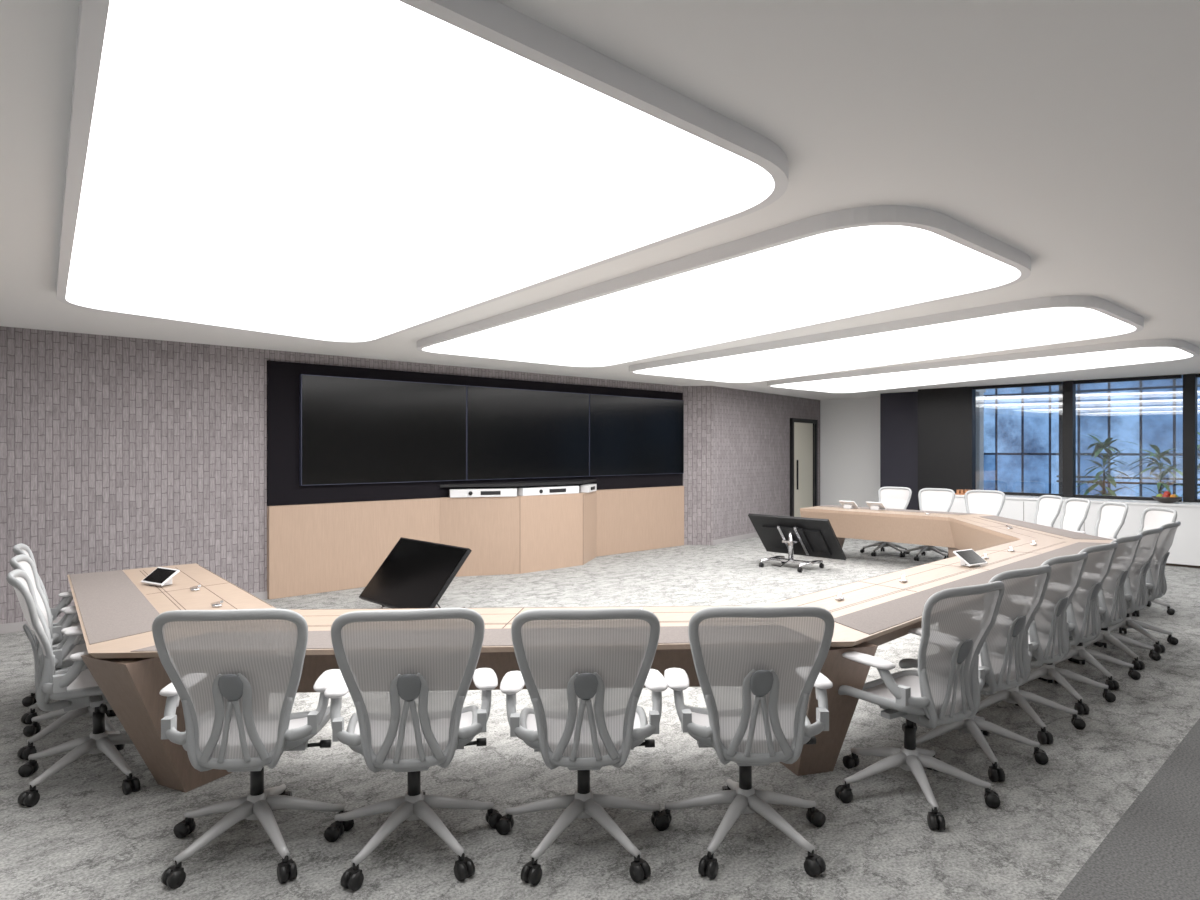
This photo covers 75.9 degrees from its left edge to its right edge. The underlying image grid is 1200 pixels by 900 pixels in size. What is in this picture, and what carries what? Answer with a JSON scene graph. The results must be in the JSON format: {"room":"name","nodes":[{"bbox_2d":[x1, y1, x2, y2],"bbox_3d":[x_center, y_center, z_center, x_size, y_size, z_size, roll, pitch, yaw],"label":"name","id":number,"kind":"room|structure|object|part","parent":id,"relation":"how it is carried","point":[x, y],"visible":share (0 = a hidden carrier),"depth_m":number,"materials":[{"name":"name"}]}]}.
{"room":"conference room","nodes":[
{"label":"conference room","id":0,"kind":"room"},
{"bbox_2d":[0,326,819,623],"bbox_3d":[-1.384,0.260,10.611,17.800,2.680,1.100,0,0,-43],"label":"wall","id":1,"kind":"structure","parent":0,"point":[117,453],"depth_m":7.63,"materials":[{"name":"tile"}]},
{"bbox_2d":[0,591,266,633],"bbox_3d":[-5.644,1.560,6.310,5.700,0.080,0.016,0,0,-43],"label":"baseboard","id":2,"kind":"structure","parent":1,"relation":"attached to","point":[17,626],"depth_m":6.79,"materials":[{"name":"grey paint"}]},
{"bbox_2d":[267,360,682,505],"bbox_3d":[-1.094,-0.180,10.611,6.820,1.560,0.040,0,0,-43],"label":"wall panel","id":3,"kind":"object","parent":1,"relation":"attached to","point":[283,488],"visible":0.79,"depth_m":8.93,"materials":[{"name":"black fabric"}]},
{"bbox_2d":[299,374,465,485],"bbox_3d":[-2.512,-0.220,9.192,2.142,1.222,0.056,0,0,-43],"label":"wall display","id":4,"kind":"object","parent":3,"relation":"attached to","point":[352,430],"visible":1,"depth_m":9.05,"materials":[{"name":"black glass"}]},
{"bbox_2d":[466,386,588,479],"bbox_3d":[-0.953,-0.220,10.672,2.142,1.222,0.056,0,0,-43],"label":"wall display","id":5,"kind":"object","parent":3,"relation":"attached to","point":[511,433],"visible":1,"depth_m":10.56,"materials":[{"name":"black glass"}]},
{"bbox_2d":[589,394,683,475],"bbox_3d":[0.607,-0.220,12.152,2.142,1.222,0.056,0,0,-43],"label":"wall display","id":6,"kind":"object","parent":3,"relation":"attached to","point":[628,435],"visible":1,"depth_m":12.07,"materials":[{"name":"grey glass"}]},
{"bbox_2d":[267,486,683,598],"bbox_3d":[-1.084,1.100,10.600,6.820,0.995,0.066,0,0,-43],"label":"wainscot","id":7,"kind":"structure","parent":1,"relation":"attached to","point":[321,547],"depth_m":9.01,"materials":[{"name":"brown wood"}]},
{"bbox_2d":[713,532,757,544],"bbox_3d":[2.850,1.560,14.177,0.016,0.080,3.085,0,0,38],"label":"baseboard","id":8,"kind":"structure","parent":1,"relation":"attached to","point":[750,535],"depth_m":13.54,"materials":[{"name":"grey paint"}]},
{"bbox_2d":[790,418,817,516],"bbox_3d":[4.224,0.480,15.892,0.085,2.240,1.280,0,0,38],"label":"door","id":9,"kind":"structure","parent":1,"relation":"in","point":[803,432],"depth_m":15.88,"materials":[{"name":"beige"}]},
{"bbox_2d":[0,536,1199,899],"bbox_3d":[2.161,1.650,6.875,17.800,0.100,11.400,0,0,-43],"label":"floor","id":10,"kind":"structure","parent":0,"point":[84,838],"depth_m":3.49,"materials":[{"name":"carpet"}]},
{"bbox_2d":[13,543,111,724],"bbox_3d":[-3.221,1.088,4.828,0.735,1.025,0.728,0,0,-36],"label":"office chair","id":11,"kind":"object","parent":10,"relation":"on","point":[18,549],"visible":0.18,"depth_m":4.79,"materials":[{"name":"grey plastic"}]},
{"bbox_2d":[10,554,122,759],"bbox_3d":[-2.838,1.088,4.308,0.735,1.025,0.728,0,0,-33],"label":"office chair","id":12,"kind":"object","parent":10,"relation":"on","point":[23,562],"visible":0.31,"depth_m":4.29,"materials":[{"name":"grey"}]},
{"bbox_2d":[6,569,139,806],"bbox_3d":[-2.463,1.088,3.796,0.735,1.025,0.728,0,0,-37],"label":"office chair","id":13,"kind":"object","parent":10,"relation":"on","point":[75,687],"visible":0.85,"depth_m":3.61,"materials":[{"name":"grey"}]},
{"bbox_2d":[152,608,353,888],"bbox_3d":[-1.390,1.088,3.127,0.728,1.025,0.735,0,0,-5],"label":"office chair","id":14,"kind":"object","parent":10,"relation":"on","point":[235,674],"visible":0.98,"depth_m":2.88,"materials":[{"name":"grey"}]},
{"bbox_2d":[324,608,501,890],"bbox_3d":[-0.754,1.088,3.124,0.728,1.025,0.735,0,0,-10],"label":"office chair","id":15,"kind":"object","parent":10,"relation":"on","point":[407,675],"visible":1,"depth_m":2.88,"materials":[{"name":"grey fabric"}]},
{"bbox_2d":[359,537,471,608],"bbox_3d":[-1.708,1.246,7.340,0.657,0.707,1.240,0,0,-43],"label":"monitor","id":16,"kind":"object","parent":10,"relation":"on","point":[416,573],"visible":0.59,"depth_m":7.22,"materials":[{"name":"black plastic"}]},
{"bbox_2d":[440,479,596,576],"bbox_3d":[-0.868,1.018,10.430,2.700,1.165,0.473,0,0,-43],"label":"media cabinet","id":17,"kind":"object","parent":10,"relation":"on","point":[517,534],"visible":0.83,"depth_m":9.99,"materials":[{"name":"brown wood"}]},
{"bbox_2d":[449,488,516,497],"bbox_3d":[-1.491,0.548,9.846,0.850,0.100,0.135,0,0,-16],"label":"camera","id":18,"kind":"object","parent":17,"relation":"in","point":[499,492],"visible":1,"depth_m":9.79,"materials":[{"name":"white plastic"}]},
{"bbox_2d":[518,486,578,495],"bbox_3d":[-0.678,0.548,10.375,0.980,0.100,0.135,0,0,-43],"label":"camera","id":19,"kind":"object","parent":17,"relation":"in","point":[531,491],"visible":1,"depth_m":10.28,"materials":[{"name":"white plastic"}]},
{"bbox_2d":[580,484,596,492],"bbox_3d":[-0.156,0.548,11.066,0.135,0.100,0.500,0,0,13],"label":"camera","id":20,"kind":"object","parent":17,"relation":"in","point":[586,488],"visible":1,"depth_m":10.84,"materials":[{"name":"white plastic"}]},
{"bbox_2d":[496,608,667,885],"bbox_3d":[-0.067,1.088,3.142,0.728,1.025,0.735,0,0,-3],"label":"office chair","id":21,"kind":"object","parent":10,"relation":"on","point":[584,673],"visible":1,"depth_m":2.89,"materials":[{"name":"grey fabric"}]},
{"bbox_2d":[67,505,1112,792],"bbox_3d":[1.426,1.234,6.981,10.320,0.733,4.736,0,0,-43],"label":"conference table","id":22,"kind":"object","parent":10,"relation":"on","point":[117,612],"visible":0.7,"depth_m":4.11,"materials":[{"name":"brown wood"}]},
{"bbox_2d":[141,567,179,585],"bbox_3d":[-2.834,0.818,4.962,0.240,0.097,0.121,0,0,32],"label":"tablet","id":23,"kind":"object","parent":22,"relation":"on","point":[161,576],"visible":1,"depth_m":4.95,"materials":[{"name":"white"}]},
{"bbox_2d":[190,585,200,590],"bbox_3d":[-2.503,0.850,4.761,0.090,0.037,0.051,0,0,31],"label":"table microphone","id":24,"kind":"object","parent":22,"relation":"on","point":[194,588],"visible":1,"depth_m":4.75,"materials":[{"name":"silver metal"}]},
{"bbox_2d":[211,600,222,606],"bbox_3d":[-2.125,0.850,4.272,0.090,0.037,0.051,0,0,31],"label":"table microphone","id":25,"kind":"object","parent":22,"relation":"on","point":[214,604],"visible":1,"depth_m":4.25,"materials":[{"name":"silver metal"}]},
{"bbox_2d":[835,592,843,599],"bbox_3d":[1.392,0.850,4.472,0.051,0.037,0.090,0,0,22],"label":"table microphone","id":26,"kind":"object","parent":22,"relation":"on","point":[839,597],"visible":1,"depth_m":4.46,"materials":[{"name":"silver metal"}]},
{"bbox_2d":[839,500,858,508],"bbox_3d":[3.695,0.809,11.433,0.145,0.114,0.240,0,0,-43],"label":"tablet","id":27,"kind":"object","parent":22,"relation":"on","point":[846,504],"visible":1,"depth_m":11.39,"materials":[{"name":"white plastic"}]},
{"bbox_2d":[866,502,885,509],"bbox_3d":[4.006,0.809,11.177,0.145,0.114,0.240,0,0,-43],"label":"tablet","id":28,"kind":"object","parent":22,"relation":"on","point":[873,505],"visible":1,"depth_m":11.13,"materials":[{"name":"white plastic"}]},
{"bbox_2d":[899,575,906,581],"bbox_3d":[2.000,0.850,5.079,0.051,0.037,0.090,0,0,22],"label":"table microphone","id":29,"kind":"object","parent":22,"relation":"on","point":[903,576],"visible":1,"depth_m":5.07,"materials":[{"name":"silver metal"}]},
{"bbox_2d":[953,549,987,566],"bbox_3d":[2.783,0.812,5.784,0.240,0.108,0.137,0,0,-34],"label":"tablet","id":30,"kind":"object","parent":22,"relation":"on","point":[969,557],"visible":1,"depth_m":5.77,"materials":[{"name":"white"}]},
{"bbox_2d":[660,606,834,878],"bbox_3d":[0.599,1.088,3.181,0.728,1.025,0.735,0,0,-2],"label":"office chair","id":31,"kind":"object","parent":10,"relation":"on","point":[758,669],"visible":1,"depth_m":2.93,"materials":[{"name":"grey fabric"}]},
{"bbox_2d":[748,513,846,572],"bbox_3d":[2.620,1.246,10.482,0.657,0.707,1.240,0,0,-43],"label":"cart","id":32,"kind":"object","parent":10,"relation":"on","point":[814,537],"visible":1,"depth_m":10.42,"materials":[{"name":"black plastic"}]},
{"bbox_2d":[860,487,911,556],"bbox_3d":[4.371,1.088,11.800,0.735,1.025,0.728,0,0,-41],"label":"office chair","id":33,"kind":"object","parent":10,"relation":"on","point":[890,497],"visible":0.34,"depth_m":11.94,"materials":[{"name":"grey fabric"}]},
{"bbox_2d":[835,581,1004,829],"bbox_3d":[1.442,1.088,3.596,0.728,1.025,0.735,0,0,-32],"label":"office chair","id":34,"kind":"object","parent":10,"relation":"on","point":[947,684],"visible":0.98,"depth_m":3.38,"materials":[{"name":"grey fabric"}]},
{"bbox_2d":[903,488,954,560],"bbox_3d":[4.819,1.088,11.328,0.735,1.025,0.728,0,0,-42],"label":"office chair","id":35,"kind":"object","parent":10,"relation":"on","point":[930,499],"visible":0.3,"depth_m":11.48,"materials":[{"name":"grey"}]},
{"bbox_2d":[899,565,1051,781],"bbox_3d":[1.931,1.088,4.068,0.728,1.025,0.735,0,0,-33],"label":"office chair","id":36,"kind":"object","parent":10,"relation":"on","point":[1005,655],"visible":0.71,"depth_m":3.84,"materials":[{"name":"grey"}]},
{"bbox_2d":[964,490,1004,515],"bbox_3d":[5.301,1.088,10.820,0.735,1.025,0.728,0,0,-44],"label":"office chair","id":37,"kind":"object","parent":10,"relation":"on","point":[991,502],"visible":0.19,"depth_m":11.04,"materials":[{"name":"grey"}]},
{"bbox_2d":[978,552,1087,743],"bbox_3d":[2.421,1.088,4.540,0.728,1.025,0.735,0,0,-36],"label":"office chair","id":38,"kind":"object","parent":10,"relation":"on","point":[1048,634],"visible":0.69,"depth_m":4.31,"materials":[{"name":"grey fabric"}]},
{"bbox_2d":[1025,495,1062,526],"bbox_3d":[5.405,1.088,9.754,0.735,1.025,0.728,0,0,2],"label":"office chair","id":39,"kind":"object","parent":10,"relation":"on","point":[1048,507],"visible":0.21,"depth_m":9.80,"materials":[{"name":"grey"}]},
{"bbox_2d":[1044,498,1090,530],"bbox_3d":[5.383,1.088,9.182,0.735,1.025,0.728,0,0,5],"label":"office chair","id":40,"kind":"object","parent":10,"relation":"on","point":[1075,510],"visible":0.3,"depth_m":9.22,"materials":[{"name":"grey fabric"}]},
{"bbox_2d":[1018,542,1117,714],"bbox_3d":[2.910,1.088,5.011,0.728,1.025,0.735,0,0,-37],"label":"office chair","id":41,"kind":"object","parent":10,"relation":"on","point":[1083,617],"visible":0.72,"depth_m":4.78,"materials":[{"name":"grey"}]},
{"bbox_2d":[949,495,1199,567],"bbox_3d":[8.499,1.170,10.271,0.530,0.860,7.440,0,0,-43],"label":"credenza","id":42,"kind":"object","parent":10,"relation":"on","point":[1184,551],"visible":0.16,"depth_m":10.89,"materials":[{"name":"white laminate"}]},
{"bbox_2d":[955,489,968,494],"bbox_3d":[6.099,0.700,12.749,0.250,0.080,0.340,0,0,-43],"label":"wooden tray","id":43,"kind":"object","parent":42,"relation":"on","point":[960,491],"visible":0.56,"depth_m":12.74,"materials":[{"name":"brown wood"}]},
{"bbox_2d":[1152,491,1182,502],"bbox_3d":[7.921,0.656,10.757,0.360,0.167,0.360,0,0,-43],"label":"fruit bowl","id":44,"kind":"object","parent":42,"relation":"on","point":[1166,497],"visible":1,"depth_m":10.67,"materials":[{"name":"grey"}]},
{"bbox_2d":[1038,534,1142,689],"bbox_3d":[3.400,1.088,5.483,0.728,1.025,0.735,0,0,-38],"label":"office chair","id":45,"kind":"object","parent":10,"relation":"on","point":[1111,596],"visible":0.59,"depth_m":5.25,"materials":[{"name":"grey"}]},
{"bbox_2d":[1074,502,1127,538],"bbox_3d":[5.344,1.088,8.483,0.735,1.025,0.728,0,0,7],"label":"office chair","id":46,"kind":"object","parent":10,"relation":"on","point":[1111,515],"visible":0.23,"depth_m":8.51,"materials":[{"name":"grey"}]},
{"bbox_2d":[1076,433,1137,495],"bbox_3d":[8.202,0.672,12.566,1.118,1.896,1.100,0,0,-43],"label":"potted palm","id":47,"kind":"object","parent":10,"relation":"on","point":[1100,446],"visible":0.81,"depth_m":12.52,"materials":[{"name":"green plant"}]},
{"bbox_2d":[1068,527,1162,669],"bbox_3d":[3.890,1.088,5.954,0.728,1.025,0.735,0,0,-40],"label":"office chair","id":48,"kind":"object","parent":10,"relation":"on","point":[1135,589],"visible":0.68,"depth_m":5.72,"materials":[{"name":"grey plastic"}]},
{"bbox_2d":[1093,521,1180,652],"bbox_3d":[4.380,1.088,6.426,0.728,1.025,0.735,0,0,-41],"label":"office chair","id":49,"kind":"object","parent":10,"relation":"on","point":[1156,584],"visible":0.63,"depth_m":6.20,"materials":[{"name":"grey plastic"}]},
{"bbox_2d":[1113,507,1176,616],"bbox_3d":[5.288,1.088,7.714,0.735,1.025,0.728,0,0,7],"label":"office chair","id":50,"kind":"object","parent":10,"relation":"on","point":[1152,517],"visible":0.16,"depth_m":7.73,"materials":[{"name":"grey"}]},
{"bbox_2d":[1126,445,1182,496],"bbox_3d":[8.916,0.768,12.194,1.088,1.704,1.119,0,0,-43],"label":"potted palm","id":51,"kind":"object","parent":10,"relation":"on","point":[1158,455],"visible":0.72,"depth_m":12.24,"materials":[{"name":"green plant"}]},
{"bbox_2d":[0,0,1199,399],"bbox_3d":[2.161,-1.155,6.875,17.800,0.150,11.400,0,0,-43],"label":"ceiling","id":52,"kind":"structure","parent":0,"point":[1064,133],"depth_m":2.63,"materials":[{"name":"white paint"}]},
{"bbox_2d":[56,0,787,342],"bbox_3d":[-1.549,-1.042,4.334,3.053,0.075,5.404,0,0,-44],"label":"ceiling light panel","id":53,"kind":"object","parent":52,"relation":"attached to","point":[342,171],"depth_m":2.86,"materials":[{"name":"white plastic"}]},
{"bbox_2d":[417,205,1030,366],"bbox_3d":[0.573,-1.042,6.373,3.282,0.075,5.543,0,0,-44],"label":"ceiling light panel","id":54,"kind":"object","parent":52,"relation":"attached to","point":[838,265],"depth_m":5.11,"materials":[{"name":"white plastic"}]},
{"bbox_2d":[629,295,1143,382],"bbox_3d":[2.692,-1.042,8.451,3.528,0.075,5.546,0,0,-44],"label":"ceiling light panel","id":55,"kind":"object","parent":52,"relation":"attached to","point":[1051,320],"depth_m":7.44,"materials":[{"name":"white plastic"}]},
{"bbox_2d":[767,339,1198,392],"bbox_3d":[4.860,-1.042,10.530,3.487,0.075,5.514,0,0,-44],"label":"ceiling light panel","id":56,"kind":"object","parent":52,"relation":"attached to","point":[1123,353],"depth_m":9.73,"materials":[{"name":"white plastic"}]},
{"bbox_2d":[880,391,917,509],"bbox_3d":[5.986,0.260,14.669,0.880,2.680,0.920,0,0,-43],"label":"column","id":57,"kind":"structure","parent":0,"point":[899,410],"depth_m":14.41,"materials":[{"name":"grey paint"}]},
{"bbox_2d":[820,392,983,506],"bbox_3d":[5.962,0.260,15.508,0.200,2.680,3.290,0,0,-43],"label":"wall","id":58,"kind":"structure","parent":0,"point":[849,428],"depth_m":16.09,"materials":[{"name":"white paint"}]},
{"bbox_2d":[918,387,966,509],"bbox_3d":[6.028,0.260,13.478,0.200,2.680,0.855,0,0,-44],"label":"wall panel","id":59,"kind":"object","parent":58,"relation":"attached to","point":[942,412],"depth_m":13.40,"materials":[{"name":"black paint"}]},
{"bbox_2d":[984,374,1199,501],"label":"window","id":60,"kind":"structure","parent":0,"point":[1021,424],"depth_m":18.27,"materials":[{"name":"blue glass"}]},
{"bbox_2d":[1014,495,1198,502],"bbox_3d":[8.840,1.170,10.457,0.180,0.860,7.400,0,0,-43],"label":"wall window","id":61,"kind":"structure","parent":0,"point":[1014,495],"depth_m":11.64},
{"bbox_2d":[967,381,1065,496],"bbox_3d":[6.802,-0.169,12.589,0.160,1.812,1.498,0,0,-43],"label":"window","id":62,"kind":"structure","parent":61,"relation":"attached to","point":[971,391],"depth_m":13.02,"materials":[{"name":"black metal"}]},
{"bbox_3d":[8.840,1.170,10.457,0.180,0.860,7.400,0,0,-44],"label":"sill","id":63,"kind":"part","parent":61,"relation":"part of","materials":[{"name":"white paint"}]},
{"bbox_2d":[1188,373,1199,502],"bbox_3d":[8.888,-0.169,10.392,0.160,1.812,1.518,0,0,-43],"label":"window","id":64,"kind":"structure","parent":61,"relation":"attached to","point":[1192,378],"depth_m":10.85,"materials":[{"name":"black metal"}]},
{"label":"outside","id":65,"kind":"structure","parent":0,"visible":0},
{"bbox_3d":[13.567,1.670,10.945,7.250,0.100,13.200,0,0,-44],"label":"ground","id":66,"kind":"structure","parent":65,"visible":0},
{"bbox_2d":[1056,385,1199,493],"bbox_3d":[13.057,-0.025,12.390,0.200,3.290,10.200,0,0,-43],"label":"pergola","id":67,"kind":"object","parent":66,"relation":"on","point":[1060,475],"visible":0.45,"depth_m":15.97,"materials":[{"name":"black"}]},
{"bbox_2d":[1175,431,1199,495],"bbox_3d":[10.050,0.610,12.728,1.024,2.020,1.086,0,0,-43],"label":"potted palm","id":68,"kind":"object","parent":66,"relation":"on","point":[1198,446],"visible":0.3,"depth_m":12.86,"materials":[{"name":"green plant"}]}
]}

